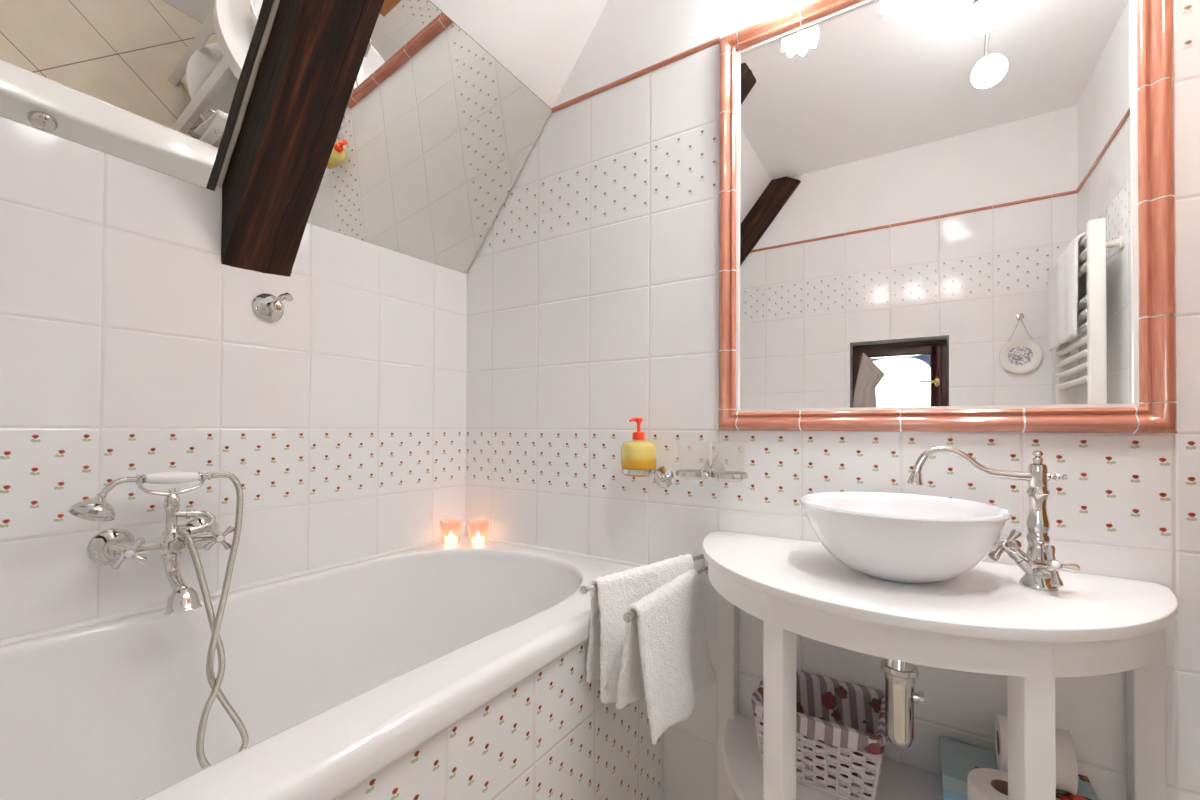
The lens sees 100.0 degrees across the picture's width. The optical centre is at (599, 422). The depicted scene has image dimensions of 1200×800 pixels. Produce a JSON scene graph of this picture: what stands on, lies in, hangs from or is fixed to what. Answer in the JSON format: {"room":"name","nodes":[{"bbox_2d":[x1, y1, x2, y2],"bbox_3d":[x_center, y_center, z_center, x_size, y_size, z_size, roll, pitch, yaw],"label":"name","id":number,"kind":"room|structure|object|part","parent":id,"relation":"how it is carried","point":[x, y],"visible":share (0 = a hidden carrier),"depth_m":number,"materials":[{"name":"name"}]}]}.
{"room":"bathroom","nodes":[
{"label":"bathroom","id":0,"kind":"room"},
{"bbox_2d":[0,116,466,639],"bbox_3d":[-0.949,0.231,1.134,0.100,1.563,1.600,0,-1,33],"label":"wall","id":1,"kind":"structure","parent":0,"point":[128,346],"depth_m":1.11,"materials":[{"name":"white tile"}]},
{"bbox_2d":[68,471,248,768],"bbox_3d":[-0.865,0.401,0.998,0.186,0.605,0.269,0,-1,33],"label":"mixer tap","id":2,"kind":"object","parent":1,"relation":"attached to","point":[111,547],"visible":0.97,"depth_m":1.01,"materials":[{"name":"silver metal"}]},
{"bbox_3d":[-0.896,0.247,0.953,0.032,0.054,0.054,0,-1,33],"label":"handle","id":3,"kind":"part","parent":2,"relation":"part of","materials":[{"name":"silver metal"}]},
{"bbox_3d":[-0.868,0.112,1.020,0.025,0.025,0.084,0,-1,33],"label":"shower handle","id":4,"kind":"part","parent":2,"relation":"part of","materials":[{"name":"white ceramic"}]},
{"bbox_3d":[-0.837,0.317,1.000,0.108,0.112,0.059,0,-1,33],"label":"spout","id":5,"kind":"part","parent":2,"relation":"part of","materials":[{"name":"silver metal"}]},
{"bbox_2d":[176,510,215,533],"bbox_3d":[-0.836,0.203,1.043,0.046,0.047,0.066,0,-1,33],"label":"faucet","id":6,"kind":"object","parent":2,"relation":"attached to","point":[208,527],"depth_m":1.04,"materials":[{"name":"silver metal"}]},
{"bbox_3d":[-0.818,0.247,1.077,0.032,0.056,0.056,0,-1,33],"label":"handle","id":7,"kind":"part","parent":2,"relation":"part of","materials":[{"name":"silver metal"}]},
{"bbox_2d":[0,534,464,645],"bbox_3d":[-0.904,0.390,1.103,0.013,0.013,1.592,0,-1,33],"label":"trim","id":8,"kind":"structure","parent":1,"relation":"attached to","point":[163,605],"depth_m":1.07,"materials":[{"name":"white plastic"}]},
{"bbox_2d":[217,0,279,187],"bbox_3d":[-0.597,-0.939,0.983,0.670,0.800,0.016,0,-1,33],"label":"trim","id":9,"kind":"structure","parent":1,"relation":"attached to","point":[272,15],"depth_m":1.08,"materials":[{"name":"beige"}]},
{"bbox_2d":[253,293,293,321],"bbox_3d":[-0.791,-0.283,1.225,0.070,0.070,0.070,0,-1,33],"label":"wall hook","id":10,"kind":"object","parent":1,"relation":"attached to","point":[268,307],"visible":1,"depth_m":1.22,"materials":[{"name":"silver metal"}]},
{"bbox_3d":[-0.775,-0.292,1.229,0.052,0.049,0.028,0,-1,-1],"label":"hook arm","id":11,"kind":"part","parent":10,"relation":"part of","materials":[{"name":"silver metal"}]},
{"bbox_2d":[223,0,607,180],"bbox_3d":[-0.119,-0.946,0.563,2.117,1.027,1.900,0,-1,33],"label":"ceiling","id":12,"kind":"structure","parent":0,"point":[540,42],"depth_m":1.41,"materials":[{"name":"white paint"}]},
{"bbox_2d":[0,0,273,190],"bbox_3d":[-0.936,-0.766,0.707,0.390,0.467,0.813,0,-1,33],"label":"mirror","id":13,"kind":"object","parent":12,"relation":"attached to","point":[157,85],"visible":1,"depth_m":0.96,"materials":[{"name":"silver metal"}]},
{"bbox_2d":[221,0,383,276],"bbox_3d":[-0.495,-0.864,1.014,0.848,1.059,0.156,0,-1,33],"label":"roof beam","id":14,"kind":"structure","parent":12,"relation":"attached to","point":[313,56],"depth_m":1.09,"materials":[{"name":"brown wood"}]},
{"bbox_2d":[307,0,551,273],"bbox_3d":[-0.471,-0.756,1.433,0.395,0.468,0.597,0,-1,33],"label":"mirror","id":15,"kind":"object","parent":12,"relation":"attached to","point":[435,134],"visible":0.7,"depth_m":1.39,"materials":[{"name":"silver metal"}]},
{"bbox_2d":[465,0,1199,799],"bbox_3d":[0.360,-0.164,1.313,1.917,2.370,0.100,0,-1,33],"label":"wall","id":16,"kind":"structure","parent":0,"point":[593,286],"depth_m":1.33,"materials":[{"name":"white tile"}]},
{"bbox_2d":[465,534,646,566],"bbox_3d":[-0.151,0.399,1.567,0.771,0.013,0.013,0,-1,33],"label":"trim","id":17,"kind":"structure","parent":16,"relation":"attached to","point":[466,535],"depth_m":1.54,"materials":[{"name":"white plastic"}]},
{"bbox_2d":[551,37,719,112],"bbox_3d":[0.076,-0.986,1.442,0.548,0.013,0.008,0,-1,33],"label":"trim","id":18,"kind":"structure","parent":16,"relation":"attached to","point":[715,41],"depth_m":1.42,"materials":[{"name":"ceramic"}]},
{"bbox_2d":[580,554,707,622],"bbox_3d":[0.128,0.344,1.137,0.122,0.077,0.437,0,-1,34],"label":"towel rail","id":19,"kind":"object","parent":16,"relation":"attached to","point":[627,617],"visible":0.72,"depth_m":1.00,"materials":[{"name":"silver metal"}]},
{"bbox_2d":[586,554,693,703],"bbox_3d":[0.105,0.439,1.113,0.316,0.247,0.070,1,-1,-41],"label":"towel","id":20,"kind":"object","parent":19,"relation":"hanging from","point":[615,592],"visible":0.43,"depth_m":1.03,"materials":[{"name":"white fabric"}]},
{"bbox_3d":[0.116,0.333,1.130,0.413,0.017,0.017,1,-1,-43],"label":"arm","id":21,"kind":"part","parent":19,"relation":"part of","materials":[{"name":"silver metal"}]},
{"bbox_3d":[0.159,0.363,1.098,0.017,0.017,0.407,0,-1,33],"label":"arm","id":22,"kind":"part","parent":19,"relation":"part of","materials":[{"name":"silver metal"}]},
{"bbox_2d":[616,569,715,743],"bbox_3d":[0.150,0.472,1.064,0.109,0.255,0.301,0,-1,33],"label":"towel","id":23,"kind":"object","parent":19,"relation":"hanging from","point":[666,658],"visible":1,"depth_m":1.00,"materials":[{"name":"white fabric"}]},
{"bbox_2d":[621,466,673,487],"bbox_3d":[0.120,0.148,1.352,0.132,0.059,0.091,1,-1,-34],"label":"holder","id":24,"kind":"object","parent":16,"relation":"attached to","point":[663,476],"visible":0.94,"depth_m":1.35,"materials":[{"name":"silver metal"}]},
{"bbox_2d":[621,417,656,476],"bbox_3d":[0.103,0.064,1.341,0.095,0.156,0.095,0,-1,33],"label":"soap dispenser","id":25,"kind":"object","parent":24,"relation":"in","point":[638,453],"visible":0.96,"depth_m":1.30,"materials":[{"name":"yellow plastic"}]},
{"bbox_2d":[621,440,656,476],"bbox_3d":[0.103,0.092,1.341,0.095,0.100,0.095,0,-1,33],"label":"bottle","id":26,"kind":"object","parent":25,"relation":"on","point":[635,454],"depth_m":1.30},
{"bbox_2d":[676,452,747,478],"bbox_3d":[0.276,0.110,1.249,0.181,0.070,0.093,0,-1,33],"label":"holder","id":27,"kind":"object","parent":16,"relation":"attached to","point":[716,470],"visible":1,"depth_m":1.23,"materials":[{"name":"silver metal"}]},
{"bbox_2d":[718,0,1176,433],"bbox_3d":[0.637,-0.480,1.065,0.802,1.000,0.028,0,-1,33],"label":"wall mirror","id":28,"kind":"object","parent":16,"relation":"attached to","point":[935,215],"visible":1,"depth_m":1.03,"materials":[{"name":"silver metal"}]},
{"bbox_3d":[-0.102,1.061,0.583,2.117,0.100,1.800,0,-1,33],"label":"floor","id":29,"kind":"structure","parent":0,"visible":0},
{"bbox_2d":[0,537,663,799],"bbox_3d":[-0.577,0.701,0.890,0.784,0.619,1.596,0,-1,33],"label":"bathtub","id":30,"kind":"object","parent":29,"relation":"on","point":[456,670],"visible":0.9,"depth_m":0.99,"materials":[{"name":"white ceramic"}]},
{"bbox_2d":[444,532,457,541],"bbox_3d":[-0.493,0.363,1.663,0.073,0.076,0.073,0,-1,33],"label":"candle","id":31,"kind":"object","parent":30,"relation":"on","point":[450,538],"visible":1,"depth_m":1.65,"materials":[{"name":"white wax"}]},
{"bbox_2d":[472,533,484,542],"bbox_3d":[-0.400,0.364,1.653,0.073,0.076,0.073,0,-1,33],"label":"candle","id":32,"kind":"object","parent":30,"relation":"on","point":[478,539],"visible":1,"depth_m":1.64,"materials":[{"name":"beige wax"}]},
{"bbox_3d":[-0.287,0.727,0.706,0.074,0.567,1.595,0,-1,33],"label":"tiled panel","id":33,"kind":"part","parent":30,"relation":"part of","materials":[{"name":"tile"}]},
{"bbox_2d":[702,531,1177,799],"bbox_3d":[0.512,0.644,0.892,0.794,0.744,0.427,0,-1,33],"label":"washstand","id":34,"kind":"object","parent":29,"relation":"on","point":[981,619],"visible":0.98,"depth_m":0.81,"materials":[{"name":"white paint"}]},
{"bbox_3d":[0.317,0.656,1.244,0.041,0.726,0.041,0,-1,33],"label":"leg","id":35,"kind":"part","parent":34,"relation":"part of","materials":[{"name":"white paint"}]},
{"bbox_3d":[0.305,0.652,0.853,0.039,0.726,0.039,1,-1,-33],"label":"leg","id":36,"kind":"part","parent":34,"relation":"part of","materials":[{"name":"white paint"}]},
{"bbox_2d":[751,669,887,799],"bbox_3d":[0.464,0.646,1.053,0.252,0.146,0.204,0,-1,33],"label":"wicker basket","id":37,"kind":"object","parent":34,"relation":"on","point":[841,736],"visible":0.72,"depth_m":0.98,"materials":[{"name":"white wicker"}]},
{"bbox_2d":[723,713,941,799],"bbox_3d":[0.523,0.727,0.909,0.699,0.019,0.384,0,-1,33],"label":"shelf","id":38,"kind":"object","parent":34,"relation":"attached to","point":[898,781],"depth_m":1.02,"materials":[{"name":"white paint"}]},
{"bbox_2d":[880,658,923,749],"bbox_3d":[0.576,0.433,0.960,0.070,0.270,0.248,0,-1,33],"label":"trap","id":39,"kind":"object","parent":34,"relation":"attached to","point":[900,696],"visible":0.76,"depth_m":0.86,"materials":[{"name":"silver metal"}]},
{"bbox_2d":[799,492,1011,583],"bbox_3d":[0.533,0.208,0.906,0.325,0.128,0.325,0,-1,33],"label":"basin","id":40,"kind":"object","parent":34,"relation":"on","point":[893,537],"visible":1,"depth_m":0.81,"materials":[{"name":"white ceramic"}]},
{"bbox_2d":[968,768,1007,799],"bbox_3d":[0.656,0.654,0.812,0.102,0.126,0.102,0,-1,33],"label":"toilet roll","id":41,"kind":"object","parent":34,"relation":"on","point":[983,783],"visible":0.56,"depth_m":0.83,"materials":[{"name":"white paper"}]},
{"bbox_2d":[907,446,1079,591],"bbox_3d":[0.660,0.157,0.861,0.230,0.231,0.084,0,-1,33],"label":"tap","id":42,"kind":"object","parent":34,"relation":"on","point":[1040,566],"visible":0.98,"depth_m":0.83,"materials":[{"name":"silver metal"}]},
{"bbox_3d":[0.641,0.077,0.876,0.182,0.071,0.025,0,-1,25],"label":"spout","id":43,"kind":"part","parent":42,"relation":"part of","materials":[{"name":"silver metal"}]},
{"bbox_3d":[0.688,0.208,0.854,0.044,0.054,0.060,0,-1,41],"label":"handle","id":44,"kind":"part","parent":42,"relation":"part of","materials":[{"name":"silver metal"}]},
{"bbox_3d":[0.719,0.228,0.799,0.065,0.062,0.044,0,-1,33],"label":"handle","id":45,"kind":"part","parent":42,"relation":"part of","materials":[{"name":"silver metal"}]},
{"bbox_3d":[0.747,0.089,0.823,0.026,0.014,0.014,0,-1,39],"label":"knob","id":46,"kind":"part","parent":42,"relation":"part of","materials":[{"name":"silver metal"}]},
{"bbox_2d":[939,736,1097,799],"bbox_3d":[0.741,0.674,0.899,0.219,0.088,0.134,0,-1,33],"label":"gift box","id":47,"kind":"object","parent":34,"relation":"on","point":[957,758],"visible":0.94,"depth_m":0.92,"materials":[{"name":"blue"}]},
{"bbox_2d":[995,713,1077,795],"bbox_3d":[0.766,0.583,0.890,0.098,0.098,0.098,0,-1,33],"label":"toilet roll","id":48,"kind":"object","parent":47,"relation":"on","point":[1066,760],"visible":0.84,"depth_m":0.85,"materials":[{"name":"white paper"}]},
{"bbox_3d":[0.589,0.652,0.687,0.037,0.726,0.037,0,-1,9],"label":"leg","id":49,"kind":"part","parent":34,"relation":"part of","materials":[{"name":"white paint"}]},
{"bbox_3d":[0.928,0.655,0.855,0.038,0.726,0.038,0,-1,33],"label":"leg","id":50,"kind":"part","parent":34,"relation":"part of","materials":[{"name":"white paint"}]}
]}

